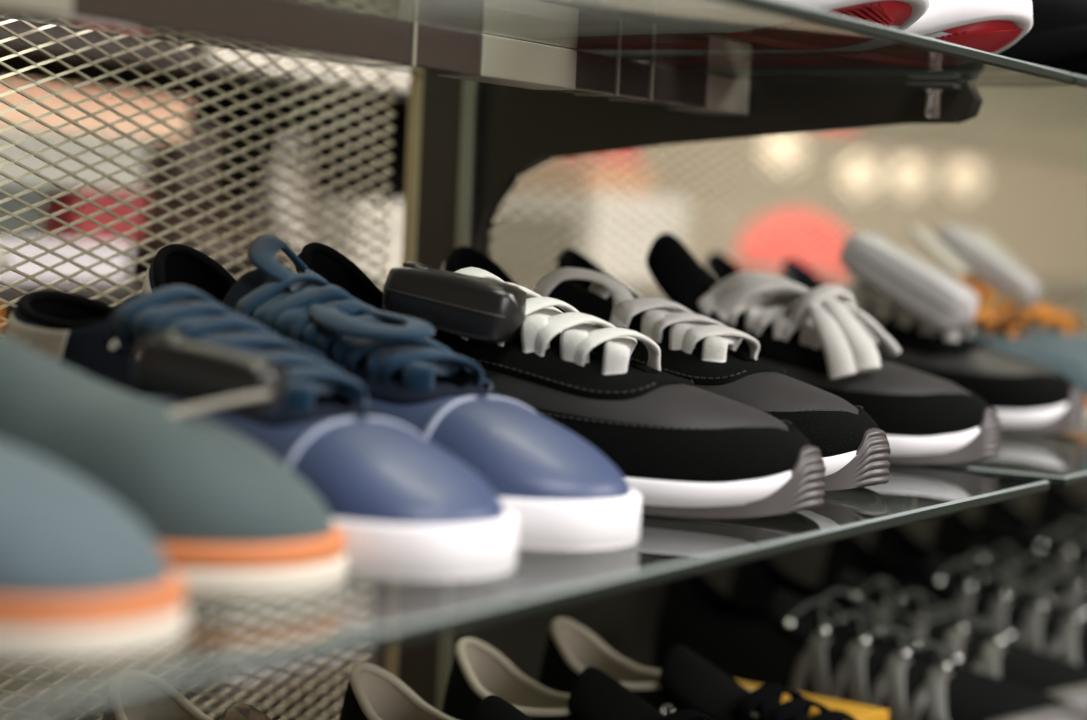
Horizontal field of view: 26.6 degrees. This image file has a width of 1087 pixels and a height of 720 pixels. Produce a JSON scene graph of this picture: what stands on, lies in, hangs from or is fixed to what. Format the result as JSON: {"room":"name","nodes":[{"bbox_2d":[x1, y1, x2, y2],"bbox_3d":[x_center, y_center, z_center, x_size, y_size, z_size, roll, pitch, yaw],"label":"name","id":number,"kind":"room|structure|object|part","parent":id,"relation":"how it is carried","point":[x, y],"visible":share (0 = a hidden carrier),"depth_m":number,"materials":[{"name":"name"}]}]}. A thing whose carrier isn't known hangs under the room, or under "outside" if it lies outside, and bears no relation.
{"room":"shoe store","nodes":[
{"label":"shoe store","id":0,"kind":"room"},
{"bbox_2d":[638,132,1086,281],"bbox_3d":[3.374,-0.990,7.335,7.100,3.550,0.100,5,4,31],"label":"wall","id":1,"kind":"structure","parent":0,"point":[704,144],"depth_m":8.55,"materials":[{"name":"beige"}]},
{"bbox_3d":[0.603,-2.631,2.469,7.100,0.050,11.000,5,4,31],"label":"ceiling","id":2,"kind":"structure","parent":0,"visible":0},
{"bbox_2d":[761,133,805,173],"bbox_3d":[0.533,-1.550,4.552,0.090,2.360,0.090,5,4,31],"label":"globe lamp","id":3,"kind":"object","parent":2,"relation":"hanging from","point":[787,137],"visible":0.46,"depth_m":4.59,"materials":[{"name":"beige glass"}]},
{"bbox_2d":[840,138,881,197],"bbox_3d":[0.738,-1.544,4.896,0.090,2.395,0.090,5,4,31],"label":"globe lamp","id":4,"kind":"object","parent":2,"relation":"hanging from","point":[858,162],"visible":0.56,"depth_m":4.93,"materials":[{"name":"beige glass"}]},
{"bbox_3d":[0.686,-0.394,4.965,0.090,0.089,0.090,5,4,31],"label":"globe","id":5,"kind":"part","parent":4,"relation":"part of","materials":[{"name":"beige glass"}]},
{"bbox_3d":[0.740,-1.581,4.894,0.027,2.320,0.028,5,4,31],"label":"lamp cord","id":6,"kind":"part","parent":4,"relation":"part of","materials":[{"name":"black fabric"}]},
{"bbox_2d":[890,145,929,197],"bbox_3d":[0.882,-1.556,5.136,0.090,2.385,0.090,5,4,31],"label":"globe lamp","id":7,"kind":"object","parent":2,"relation":"hanging from","point":[911,163],"visible":0.54,"depth_m":5.17,"materials":[{"name":"beige glass"}]},
{"bbox_3d":[0.884,-1.594,5.134,0.027,2.310,0.028,5,4,31],"label":"lamp cord","id":8,"kind":"part","parent":7,"relation":"part of","materials":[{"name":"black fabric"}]},
{"bbox_2d":[947,152,984,197],"bbox_3d":[1.062,-1.571,5.436,0.090,2.375,0.090,5,4,31],"label":"globe lamp","id":9,"kind":"object","parent":2,"relation":"hanging from","point":[953,168],"visible":0.53,"depth_m":5.47,"materials":[{"name":"beige glass"}]},
{"bbox_3d":[0.440,0.959,2.683,7.100,0.050,11.000,5,4,31],"label":"floor","id":10,"kind":"structure","parent":0,"visible":0},
{"bbox_2d":[0,0,1086,719],"bbox_3d":[0.045,-0.002,3.355,0.723,1.750,3.540,5,4,31],"label":"display rack","id":11,"kind":"object","parent":10,"relation":"on","point":[400,92],"depth_m":2.76,"materials":[{"name":"metal"}]},
{"bbox_2d":[0,239,130,281],"bbox_3d":[-0.480,-0.091,2.034,0.134,0.036,0.194,5,4,31],"label":"shoebox","id":12,"kind":"object","parent":11,"relation":"on","point":[29,268],"visible":0.59,"depth_m":2.01,"materials":[{"name":"grey cardboard"}]},
{"bbox_2d":[0,185,47,238],"bbox_3d":[-0.509,-0.130,1.980,0.124,0.046,0.104,5,4,31],"label":"shoebox","id":13,"kind":"object","parent":12,"relation":"on","point":[12,206],"visible":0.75,"depth_m":1.97,"materials":[{"name":"grey cardboard"}]},
{"bbox_3d":[-0.508,-0.145,1.979,0.124,0.016,0.104,5,4,31],"label":"box lid","id":14,"kind":"part","parent":13,"relation":"part of","materials":[{"name":"grey cardboard"}]},
{"bbox_3d":[-0.480,-0.102,2.034,0.134,0.013,0.194,5,4,31],"label":"box lid","id":15,"kind":"part","parent":12,"relation":"part of","materials":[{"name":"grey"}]},
{"bbox_2d":[42,187,146,241],"bbox_3d":[-0.440,-0.134,2.096,0.124,0.046,0.094,5,4,31],"label":"shoebox","id":16,"kind":"object","parent":12,"relation":"on","point":[105,218],"visible":0.31,"depth_m":2.05,"materials":[{"name":"red cardboard"}]},
{"bbox_2d":[0,127,145,190],"bbox_3d":[-0.471,-0.179,2.038,0.134,0.048,0.204,5,4,31],"label":"shoebox","id":17,"kind":"object","parent":16,"relation":"on","point":[14,134],"visible":0.56,"depth_m":2.01,"materials":[{"name":"grey cardboard"}]},
{"bbox_3d":[-0.470,-0.194,2.037,0.134,0.017,0.204,5,4,31],"label":"box lid","id":18,"kind":"part","parent":17,"relation":"part of","materials":[{"name":"grey cardboard"}]},
{"bbox_2d":[0,79,189,141],"bbox_3d":[-0.459,-0.223,2.052,0.134,0.040,0.284,5,4,31],"label":"shoebox","id":19,"kind":"object","parent":17,"relation":"on","point":[34,109],"visible":0.7,"depth_m":2.03,"materials":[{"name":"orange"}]},
{"bbox_3d":[-0.458,-0.236,2.051,0.134,0.014,0.284,5,4,31],"label":"box lid","id":20,"kind":"part","parent":19,"relation":"part of","materials":[{"name":"beige"}]},
{"bbox_3d":[-0.439,-0.148,2.095,0.124,0.016,0.094,5,4,31],"label":"box lid","id":21,"kind":"part","parent":16,"relation":"part of","materials":[{"name":"red"}]},
{"bbox_2d":[0,644,172,711],"bbox_3d":[-0.489,0.251,2.144,0.144,0.140,0.284,5,4,31],"label":"shoebox","id":22,"kind":"object","parent":11,"relation":"on","point":[18,667],"visible":0.02,"depth_m":2.10,"materials":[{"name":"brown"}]},
{"bbox_2d":[127,141,245,278],"bbox_3d":[-0.364,-0.151,2.181,0.187,0.150,0.078,4,4,21],"label":"boot","id":23,"kind":"object","parent":11,"relation":"on","point":[156,228],"visible":0.17,"depth_m":2.15,"materials":[{"name":"brown leather"}]},
{"bbox_2d":[155,124,290,270],"bbox_3d":[-0.319,-0.154,2.254,0.187,0.150,0.078,4,4,27],"label":"boot","id":24,"kind":"object","parent":11,"relation":"on","point":[175,155],"visible":0.23,"depth_m":2.24,"materials":[{"name":"brown leather"}]},
{"bbox_2d":[172,575,369,684],"bbox_3d":[-0.308,0.254,2.409,0.144,0.120,0.244,5,4,31],"label":"shoebox","id":25,"kind":"object","parent":11,"relation":"on","point":[206,607],"visible":0.08,"depth_m":2.32,"materials":[{"name":"white"}]},
{"bbox_2d":[263,134,317,267],"bbox_3d":[-0.256,-0.154,2.323,0.060,0.148,0.085,5,4,31],"label":"plastic bag","id":26,"kind":"object","parent":11,"relation":"on","point":[283,171],"visible":0.46,"depth_m":2.30,"materials":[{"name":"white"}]},
{"bbox_3d":[-0.253,-0.211,2.320,0.006,0.033,0.046,5,4,31],"label":"bag handle","id":27,"kind":"part","parent":26,"relation":"part of","materials":[{"name":"white"}]},
{"bbox_3d":[-0.130,-0.288,2.389,0.010,0.014,0.680,5,4,31],"label":"price rail","id":28,"kind":"part","parent":11,"relation":"part of","materials":[{"name":"white"}]},
{"bbox_2d":[245,196,403,283],"bbox_3d":[-0.226,-0.126,2.417,0.144,0.085,0.104,5,4,31],"label":"shoebox","id":29,"kind":"object","parent":11,"relation":"on","point":[395,221],"visible":0.2,"depth_m":2.36,"materials":[{"name":"grey cardboard"}]},
{"bbox_3d":[-0.224,-0.154,2.415,0.144,0.030,0.104,5,4,31],"label":"box lid","id":30,"kind":"part","parent":29,"relation":"part of","materials":[{"name":"grey cardboard"}]},
{"bbox_2d":[490,189,689,283],"bbox_3d":[0.052,-0.154,2.879,0.164,0.110,0.244,5,4,31],"label":"shoebox","id":31,"kind":"object","parent":11,"relation":"on","point":[548,197],"visible":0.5,"depth_m":2.79,"materials":[{"name":"white cardboard"}]},
{"bbox_2d":[512,160,653,195],"bbox_3d":[0.025,-0.224,2.824,0.164,0.035,0.164,5,4,31],"label":"shoebox","id":32,"kind":"object","parent":31,"relation":"on","point":[579,167],"visible":0.34,"depth_m":2.75,"materials":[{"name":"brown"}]},
{"bbox_3d":[0.025,-0.236,2.823,0.164,0.012,0.164,5,4,31],"label":"box lid","id":33,"kind":"part","parent":32,"relation":"part of","materials":[{"name":"brown cardboard"}]},
{"bbox_2d":[553,148,638,165],"bbox_3d":[-0.012,-0.281,2.774,0.144,0.080,0.284,5,4,31],"label":"shoebox","id":34,"kind":"object","parent":32,"relation":"on","point":[626,153],"visible":0.02,"depth_m":2.81,"materials":[{"name":"red"}]},
{"bbox_3d":[0.054,-0.194,2.877,0.164,0.030,0.244,5,4,31],"label":"box lid","id":35,"kind":"part","parent":31,"relation":"part of","materials":[{"name":"white cardboard"}]},
{"bbox_2d":[686,207,740,264],"bbox_3d":[0.146,-0.159,3.114,0.164,0.100,0.204,5,4,31],"label":"shoebox","id":36,"kind":"object","parent":11,"relation":"on","point":[717,213],"visible":0.13,"depth_m":3.09,"materials":[{"name":"beige cardboard"}]},
{"bbox_3d":[0.148,-0.193,3.112,0.164,0.030,0.204,5,4,31],"label":"box lid","id":37,"kind":"part","parent":36,"relation":"part of","materials":[{"name":"beige cardboard"}]},
{"bbox_3d":[0.395,-0.180,3.514,0.221,0.099,0.220,2,3,-12],"label":"baseball cap","id":38,"kind":"part","parent":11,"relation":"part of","materials":[{"name":"red fabric"}]},
{"bbox_3d":[-0.026,-0.631,1.395,0.008,0.720,3.400,5,4,31],"label":"header panel","id":39,"kind":"object","parent":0,"visible":0},
{"bbox_2d":[385,75,490,711],"bbox_3d":[-0.059,-0.014,1.363,0.046,1.000,0.028,5,4,31],"label":"post","id":40,"kind":"object","parent":39,"relation":"attached to","point":[444,112],"visible":0.29,"depth_m":1.35,"materials":[{"name":"brown metal"}]},
{"bbox_2d":[0,0,399,719],"bbox_3d":[-0.294,0.076,1.034,0.002,0.665,0.767,5,4,31],"label":"mesh panel","id":41,"kind":"object","parent":40,"relation":"attached to","point":[35,29],"visible":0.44,"depth_m":1.21,"materials":[{"name":"silver metal"}]},
{"bbox_2d":[0,0,749,114],"bbox_3d":[-0.318,-0.121,0.555,0.024,0.019,1.632,5,4,31],"label":"shelf rail","id":42,"kind":"object","parent":40,"relation":"attached to","point":[284,26],"visible":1,"depth_m":0.97,"materials":[{"name":"grey metal"}]},
{"bbox_2d":[0,465,1049,719],"bbox_3d":[-0.328,0.074,0.576,0.386,0.006,1.647,5,4,31],"label":"glass shelf","id":43,"kind":"object","parent":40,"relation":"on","point":[96,702],"visible":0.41,"depth_m":0.72,"materials":[{"name":"grey"}]},
{"bbox_2d":[0,440,186,661],"bbox_3d":[-0.224,0.004,0.694,0.288,0.130,0.094,5,4,33],"label":"sneaker","id":44,"kind":"object","parent":43,"relation":"on","point":[82,578],"visible":1,"depth_m":0.61,"materials":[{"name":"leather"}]},
{"bbox_2d":[0,248,346,597],"bbox_3d":[-0.198,-0.001,0.793,0.288,0.130,0.094,4,4,28],"label":"sneaker","id":45,"kind":"object","parent":43,"relation":"on","point":[225,514],"visible":0.86,"depth_m":0.73,"materials":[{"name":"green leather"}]},
{"bbox_2d":[6,285,517,579],"bbox_3d":[-0.115,0.018,0.879,0.087,0.089,0.289,0,4,-41],"label":"sneaker","id":46,"kind":"object","parent":43,"relation":"on","point":[405,507],"visible":0.59,"depth_m":0.81,"materials":[{"name":"blue leather"}]},
{"bbox_2d":[132,331,288,418],"bbox_3d":[-0.115,0.005,0.789,0.055,0.028,0.027,3,3,11],"label":"tag","id":47,"kind":"object","parent":46,"relation":"on","point":[169,364],"visible":0.98,"depth_m":0.78,"materials":[{"name":"black plastic"}]},
{"bbox_2d":[168,390,272,416],"bbox_3d":[-0.109,0.015,0.756,0.040,0.012,0.007,2,3,-10],"label":"strap","id":48,"kind":"object","parent":46,"relation":"on","point":[178,412],"visible":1,"depth_m":0.76,"materials":[{"name":"beige leather"}]},
{"bbox_2d":[141,235,641,549],"bbox_3d":[-0.079,0.005,0.953,0.289,0.110,0.087,6,5,41],"label":"sneaker","id":49,"kind":"object","parent":43,"relation":"on","point":[563,492],"visible":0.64,"depth_m":0.90,"materials":[{"name":"blue leather"}]},
{"bbox_2d":[291,242,825,518],"bbox_3d":[-0.004,0.006,1.028,0.275,0.106,0.092,4,4,25],"label":"shoe","id":50,"kind":"object","parent":43,"relation":"on","point":[689,451],"visible":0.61,"depth_m":0.97,"materials":[{"name":"grey fabric"}]},
{"bbox_2d":[382,262,526,342],"bbox_3d":[-0.039,-0.025,1.010,0.065,0.033,0.035,4,4,16],"label":"tag","id":51,"kind":"object","parent":50,"relation":"on","point":[481,309],"visible":0.96,"depth_m":0.99,"materials":[{"name":"black plastic"}]},
{"bbox_2d":[441,246,890,491],"bbox_3d":[0.056,0.001,1.159,0.275,0.106,0.092,6,4,41],"label":"shoe","id":52,"kind":"object","parent":43,"relation":"on","point":[855,452],"visible":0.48,"depth_m":1.11,"materials":[{"name":"grey fabric"}]},
{"bbox_2d":[0,0,1073,83],"bbox_3d":[-0.319,-0.134,0.564,0.386,0.006,1.647,5,4,31],"label":"glass shelf","id":53,"kind":"object","parent":40,"relation":"on","point":[963,64],"visible":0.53,"depth_m":1.10,"materials":[{"name":"grey"}]},
{"bbox_2d":[398,0,929,50],"bbox_3d":[0.048,-0.205,1.102,0.292,0.107,0.100,5,4,34],"label":"shoe","id":54,"kind":"object","parent":53,"relation":"on","point":[688,23],"visible":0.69,"depth_m":1.06,"materials":[{"name":"white"}]},
{"bbox_2d":[787,0,1032,55],"bbox_3d":[0.121,-0.206,1.184,0.292,0.107,0.100,6,5,44],"label":"shoe","id":55,"kind":"object","parent":53,"relation":"on","point":[992,26],"visible":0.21,"depth_m":1.09,"materials":[{"name":"white"}]},
{"bbox_2d":[459,473,959,590],"bbox_3d":[0.081,0.102,1.278,0.304,0.099,0.022,5,4,31],"label":"shelf bracket","id":56,"kind":"object","parent":40,"relation":"attached to","point":[902,493],"visible":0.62,"depth_m":1.22,"materials":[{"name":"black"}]},
{"bbox_2d":[474,80,982,238],"bbox_3d":[0.091,-0.105,1.266,0.304,0.099,0.022,5,4,31],"label":"shelf bracket","id":57,"kind":"object","parent":40,"relation":"attached to","point":[521,130],"visible":0.95,"depth_m":1.28,"materials":[{"name":"black metal"}]},
{"bbox_2d":[380,432,1086,682],"bbox_3d":[0.338,0.362,2.171,0.008,0.700,1.730,5,4,31],"label":"panel","id":58,"kind":"object","parent":40,"relation":"attached to","point":[625,621],"visible":0.02,"depth_m":1.70,"materials":[{"name":"grey"}]},
{"bbox_2d":[489,132,1086,334],"bbox_3d":[0.378,-0.133,2.132,0.002,0.316,1.742,5,4,31],"label":"mesh panel","id":59,"kind":"object","parent":40,"relation":"attached to","point":[517,208],"visible":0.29,"depth_m":1.84,"materials":[{"name":"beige metal"}]},
{"bbox_2d":[817,74,1086,168],"bbox_3d":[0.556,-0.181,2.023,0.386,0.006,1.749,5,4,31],"label":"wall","id":60,"kind":"structure","parent":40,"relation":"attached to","point":[1041,123],"depth_m":1.68,"materials":[{"name":"beige paint"}]},
{"bbox_2d":[997,0,1086,76],"bbox_3d":[0.196,-0.209,1.291,0.292,0.107,0.100,5,4,32],"label":"shoe","id":61,"kind":"object","parent":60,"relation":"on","point":[1057,37],"visible":0.07,"depth_m":1.20,"materials":[{"name":"black fabric"}]},
{"bbox_3d":[0.113,0.254,1.340,0.386,0.006,3.400,5,4,31],"label":"glass shelf","id":62,"kind":"object","parent":40,"relation":"attached to","visible":0},
{"bbox_2d":[102,669,271,719],"bbox_3d":[-0.086,0.209,1.043,0.288,0.102,0.102,4,4,29],"label":"shoe","id":63,"kind":"object","parent":62,"relation":"on","point":[178,707],"visible":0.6,"depth_m":1.11,"materials":[{"name":"brown leather"}]},
{"bbox_2d":[339,662,532,719],"bbox_3d":[0.026,0.211,1.089,0.294,0.102,0.092,4,4,27],"label":"shoe","id":64,"kind":"object","parent":62,"relation":"on","point":[372,692],"visible":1,"depth_m":1.15,"materials":[{"name":"black fabric"}]},
{"bbox_2d":[442,637,712,719],"bbox_3d":[0.071,0.209,1.164,0.294,0.102,0.092,4,4,28],"label":"shoe","id":65,"kind":"object","parent":62,"relation":"on","point":[478,671],"visible":0.94,"depth_m":1.20,"materials":[{"name":"black fabric"}]},
{"bbox_2d":[538,617,856,719],"bbox_3d":[0.126,0.206,1.248,0.294,0.102,0.092,4,4,27],"label":"shoe","id":66,"kind":"object","parent":62,"relation":"on","point":[685,680],"visible":0.8,"depth_m":1.25,"materials":[{"name":"black fabric"}]},
{"bbox_2d":[735,680,888,719],"bbox_3d":[0.138,0.224,1.343,0.122,0.056,0.038,5,4,39],"label":"shoe","id":67,"kind":"object","parent":62,"relation":"on","point":[858,711],"visible":0.23,"depth_m":1.32,"materials":[{"name":"yellow-orange cardboard"},{"name":"black lace cotton"}]},
{"bbox_2d":[652,561,1086,719],"bbox_3d":[0.207,0.194,1.477,0.291,0.106,0.099,4,4,21],"label":"shoe","id":68,"kind":"object","parent":62,"relation":"on","point":[794,644],"visible":0.9,"depth_m":1.46,"materials":[{"name":"black fabric"}]},
{"bbox_2d":[728,543,1086,714],"bbox_3d":[0.261,0.191,1.574,0.291,0.106,0.099,4,4,25],"label":"shoe","id":69,"kind":"object","parent":62,"relation":"on","point":[756,582],"visible":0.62,"depth_m":1.55,"materials":[{"name":"black"}]},
{"bbox_2d":[819,536,1086,667],"bbox_3d":[0.340,0.188,1.689,0.291,0.106,0.099,4,4,23],"label":"shoe","id":70,"kind":"object","parent":62,"relation":"on","point":[1038,624],"visible":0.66,"depth_m":1.68,"materials":[{"name":"black"}]},
{"bbox_2d":[870,525,1086,612],"bbox_3d":[0.389,0.184,1.788,0.291,0.106,0.099,4,4,25],"label":"shoe","id":71,"kind":"object","parent":62,"relation":"on","point":[896,545],"visible":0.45,"depth_m":1.79,"materials":[{"name":"black"}]},
{"bbox_2d":[930,511,1086,581],"bbox_3d":[0.461,0.180,1.908,0.291,0.106,0.099,4,4,19],"label":"shoe","id":72,"kind":"object","parent":62,"relation":"on","point":[952,533],"visible":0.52,"depth_m":1.91,"materials":[{"name":"black"}]},
{"bbox_2d":[976,487,1086,547],"bbox_3d":[0.519,0.176,2.025,0.291,0.106,0.099,4,4,25],"label":"shoe","id":73,"kind":"object","parent":62,"relation":"on","point":[1002,518],"visible":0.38,"depth_m":2.04,"materials":[{"name":"black"}]},
{"bbox_2d":[1033,474,1086,520],"bbox_3d":[0.603,0.171,2.166,0.291,0.106,0.099,4,4,21],"label":"shoe","id":74,"kind":"object","parent":62,"relation":"on","point":[1051,504],"visible":0.34,"depth_m":2.19,"materials":[{"name":"black"}]},
{"bbox_3d":[0.855,-0.063,2.890,0.046,1.000,0.028,5,4,31],"label":"post","id":75,"kind":"object","parent":39,"relation":"attached to","visible":0},
{"bbox_2d":[890,421,1086,486],"bbox_3d":[0.552,0.027,2.045,0.386,0.006,1.728,5,4,31],"label":"glass shelf","id":76,"kind":"object","parent":75,"relation":"attached to","point":[1058,481],"visible":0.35,"depth_m":1.23,"materials":[{"name":"grey"}]},
{"bbox_2d":[553,233,1001,464],"bbox_3d":[0.125,-0.010,1.298,0.274,0.117,0.094,4,4,27],"label":"shoe","id":77,"kind":"object","parent":76,"relation":"on","point":[925,419],"visible":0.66,"depth_m":1.25,"materials":[{"name":"grey fabric"}]},
{"bbox_2d":[703,251,1084,434],"bbox_3d":[0.227,-0.014,1.531,0.275,0.106,0.092,5,4,31],"label":"shoe","id":78,"kind":"object","parent":76,"relation":"on","point":[1028,397],"visible":0.42,"depth_m":1.47,"materials":[{"name":"grey fabric"}]},
{"bbox_2d":[839,233,979,332],"bbox_3d":[0.236,-0.050,1.492,0.088,0.062,0.051,4,4,21],"label":"tag","id":79,"kind":"object","parent":78,"relation":"on","point":[925,291],"visible":1,"depth_m":1.47,"materials":[{"name":"grey plastic"}]},
{"bbox_2d":[781,226,1086,420],"bbox_3d":[0.300,-0.031,1.678,0.288,0.130,0.094,4,4,27],"label":"sneaker","id":80,"kind":"object","parent":76,"relation":"on","point":[1071,363],"visible":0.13,"depth_m":1.64,"materials":[{"name":"fabric"}]},
{"bbox_2d":[935,225,1040,307],"bbox_3d":[0.327,-0.069,1.697,0.078,0.059,0.037,4,4,27],"label":"tag","id":81,"kind":"object","parent":80,"relation":"on","point":[993,270],"visible":0.94,"depth_m":1.68,"materials":[{"name":"grey plastic"}]},
{"bbox_2d":[973,283,1086,329],"bbox_3d":[0.349,-0.039,1.638,0.100,0.047,0.032,5,4,29],"label":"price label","id":82,"kind":"object","parent":80,"relation":"on","point":[993,303],"visible":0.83,"depth_m":1.64,"materials":[{"name":"grey"}]},
{"bbox_2d":[849,230,1086,352],"bbox_3d":[0.364,-0.035,1.794,0.288,0.130,0.094,4,4,29],"label":"sneaker","id":83,"kind":"object","parent":76,"relation":"on","point":[1041,327],"visible":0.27,"depth_m":1.77,"materials":[{"name":"fabric"}]},
{"bbox_3d":[0.552,0.027,2.045,0.384,0.006,1.726,5,4,31],"label":"glass pane","id":84,"kind":"part","parent":76,"relation":"part of","materials":[{"name":"clear glass"}]}
]}

